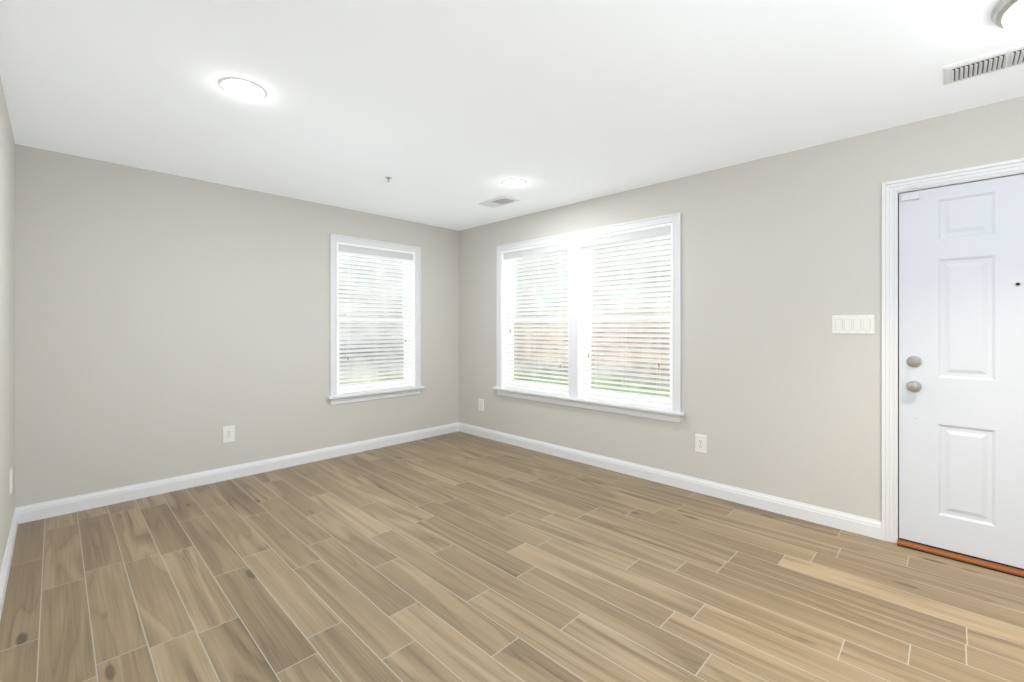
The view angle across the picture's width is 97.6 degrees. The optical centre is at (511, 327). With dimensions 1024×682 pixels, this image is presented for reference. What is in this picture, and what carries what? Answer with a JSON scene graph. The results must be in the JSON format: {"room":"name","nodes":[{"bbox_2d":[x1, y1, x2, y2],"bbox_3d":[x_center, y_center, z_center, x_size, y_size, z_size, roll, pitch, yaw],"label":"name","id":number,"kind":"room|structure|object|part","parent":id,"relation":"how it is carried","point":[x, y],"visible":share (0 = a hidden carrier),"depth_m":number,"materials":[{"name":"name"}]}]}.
{"room":"empty living room","nodes":[
{"label":"empty living room","id":0,"kind":"room"},
{"bbox_2d":[0,77,14,572],"bbox_3d":[-1.028,0.043,0.652,6.200,2.440,0.150,0,0,44],"label":"wall","id":1,"kind":"structure","parent":0,"point":[7,309],"depth_m":2.37,"materials":[{"name":"beige paint"}]},
{"bbox_2d":[0,508,17,619],"bbox_3d":[-0.970,1.210,0.711,6.200,0.106,0.015,0,0,44],"label":"baseboard","id":2,"kind":"structure","parent":1,"relation":"attached to","point":[5,569],"depth_m":2.29,"materials":[{"name":"white paint"}]},
{"bbox_2d":[10,467,12,494],"bbox_3d":[-2.864,0.878,2.564,0.088,0.136,0.009,0,0,44],"label":"electrical outlet","id":3,"kind":"object","parent":1,"relation":"attached to","point":[11,478],"visible":1,"depth_m":2.55,"materials":[{"name":"white plastic"}]},
{"bbox_2d":[15,144,458,507],"bbox_3d":[-1.971,0.043,4.224,0.150,2.440,3.930,0,0,44],"label":"wall","id":4,"kind":"structure","parent":0,"point":[168,325],"depth_m":3.48,"materials":[{"name":"beige paint"}]},
{"bbox_2d":[222,425,234,442],"bbox_3d":[-2.352,0.889,3.722,0.009,0.136,0.088,0,0,44],"label":"electrical outlet","id":5,"kind":"object","parent":4,"relation":"attached to","point":[228,434],"visible":1,"depth_m":3.72,"materials":[{"name":"white plastic"}]},
{"bbox_2d":[16,422,458,523],"bbox_3d":[-1.912,1.210,4.167,0.015,0.106,3.630,0,0,44],"label":"baseboard","id":6,"kind":"structure","parent":4,"relation":"attached to","point":[44,510],"depth_m":3.60,"materials":[{"name":"white paint"}]},
{"bbox_2d":[327,234,424,404],"bbox_3d":[-1.434,-0.075,4.734,0.204,1.653,1.086,0,0,44],"label":"window","id":7,"kind":"structure","parent":4,"relation":"in","point":[408,257],"depth_m":4.71,"materials":[{"name":"white paint"}]},
{"bbox_2d":[0,431,1023,681],"bbox_3d":[0.296,1.323,2.001,6.500,0.120,3.930,0,0,44],"label":"floor","id":8,"kind":"structure","parent":0,"point":[458,557],"depth_m":2.18,"materials":[{"name":"brown wood"}]},
{"bbox_2d":[0,0,1023,230],"bbox_3d":[0.296,-1.237,2.001,6.500,0.120,3.930,0,0,44],"label":"ceiling","id":9,"kind":"structure","parent":0,"point":[449,114],"depth_m":2.20,"materials":[{"name":"white paint"}]},
{"bbox_2d":[218,77,266,99],"bbox_3d":[-1.326,-1.175,2.212,0.208,0.005,0.208,0,0,44],"label":"recessed light","id":10,"kind":"object","parent":9,"relation":"in","point":[242,88],"visible":1,"depth_m":2.20,"materials":[{"name":"white paint"}]},
{"bbox_2d":[478,195,519,207],"bbox_3d":[-0.125,-1.170,4.200,0.360,0.014,0.200,0,0,44],"label":"ceiling vent","id":11,"kind":"object","parent":9,"relation":"in","point":[498,201],"visible":1,"depth_m":4.17,"materials":[{"name":"white paint"}]},
{"bbox_2d":[501,179,526,186],"bbox_3d":[0.016,-1.175,3.651,0.208,0.005,0.208,0,0,44],"label":"recessed light","id":12,"kind":"object","parent":9,"relation":"in","point":[513,182],"visible":1,"depth_m":3.63,"materials":[{"name":"white paint"}]},
{"bbox_2d":[943,43,1023,84],"bbox_3d":[2.165,-1.167,1.957,0.408,0.019,0.204,0,0,44],"label":"ceiling vent","id":13,"kind":"object","parent":9,"relation":"in","point":[1009,57],"visible":0.98,"depth_m":1.99,"materials":[{"name":"white metal"}]},
{"bbox_2d":[991,0,1023,34],"bbox_3d":[1.930,-1.121,1.547,0.380,0.113,0.380,0,0,44],"label":"dome light","id":14,"kind":"object","parent":9,"relation":"attached to","point":[1008,15],"visible":1,"depth_m":1.62,"materials":[{"name":"silver metal"}]},
{"bbox_2d":[459,96,1023,520],"bbox_3d":[1.673,0.043,3.298,6.350,2.440,0.150,0,0,44],"label":"wall","id":15,"kind":"structure","parent":0,"point":[781,383],"depth_m":3.09,"materials":[{"name":"beige paint"}]},
{"bbox_2d":[479,399,483,410],"bbox_3d":[-0.357,0.897,5.177,0.088,0.136,0.009,0,0,44],"label":"electrical outlet","id":16,"kind":"object","parent":15,"relation":"attached to","point":[481,404],"visible":1,"depth_m":5.17,"materials":[{"name":"white plastic"}]},
{"bbox_2d":[492,212,684,422],"bbox_3d":[0.619,-0.075,4.294,2.146,1.653,0.204,0,0,44],"label":"window","id":17,"kind":"structure","parent":15,"relation":"in","point":[579,319],"depth_m":4.16,"materials":[{"name":"white paint"}]},
{"bbox_2d":[459,422,881,539],"bbox_3d":[0.774,1.210,4.064,3.995,0.106,0.015,0,0,44],"label":"baseboard","id":18,"kind":"structure","parent":15,"relation":"attached to","point":[864,526],"depth_m":3.38,"materials":[{"name":"white paint"}]},
{"bbox_2d":[695,434,706,453],"bbox_3d":[1.439,0.888,3.416,0.088,0.136,0.009,0,0,44],"label":"electrical outlet","id":19,"kind":"object","parent":15,"relation":"attached to","point":[700,443],"visible":1,"depth_m":3.41,"materials":[{"name":"white plastic"}]},
{"bbox_2d":[832,315,874,333],"bbox_3d":[2.103,-0.018,2.763,0.207,0.114,0.011,0,0,44],"label":"switch plate","id":20,"kind":"object","parent":15,"relation":"attached to","point":[853,324],"visible":1,"depth_m":2.76,"materials":[{"name":"white plastic"}]},
{"bbox_2d":[882,158,1023,577],"bbox_3d":[2.624,0.203,2.329,1.077,2.121,0.202,0,0,44],"label":"entry door","id":21,"kind":"structure","parent":15,"relation":"in","point":[952,364],"depth_m":2.46,"materials":[{"name":"white paint"}]},
{"bbox_3d":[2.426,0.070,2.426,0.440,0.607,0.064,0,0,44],"label":"knob","id":22,"kind":"part","parent":21,"relation":"part of","materials":[{"name":"silver metal"}]},
{"label":"outside","id":23,"kind":"structure","parent":0,"visible":0},
{"bbox_2d":[338,254,403,384],"bbox_3d":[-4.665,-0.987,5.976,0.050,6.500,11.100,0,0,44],"label":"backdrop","id":24,"kind":"structure","parent":23,"point":[370,328],"depth_m":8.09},
{"bbox_2d":[514,238,670,396],"bbox_3d":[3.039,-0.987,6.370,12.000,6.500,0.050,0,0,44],"label":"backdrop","id":25,"kind":"structure","parent":23,"point":[636,372],"depth_m":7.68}
]}

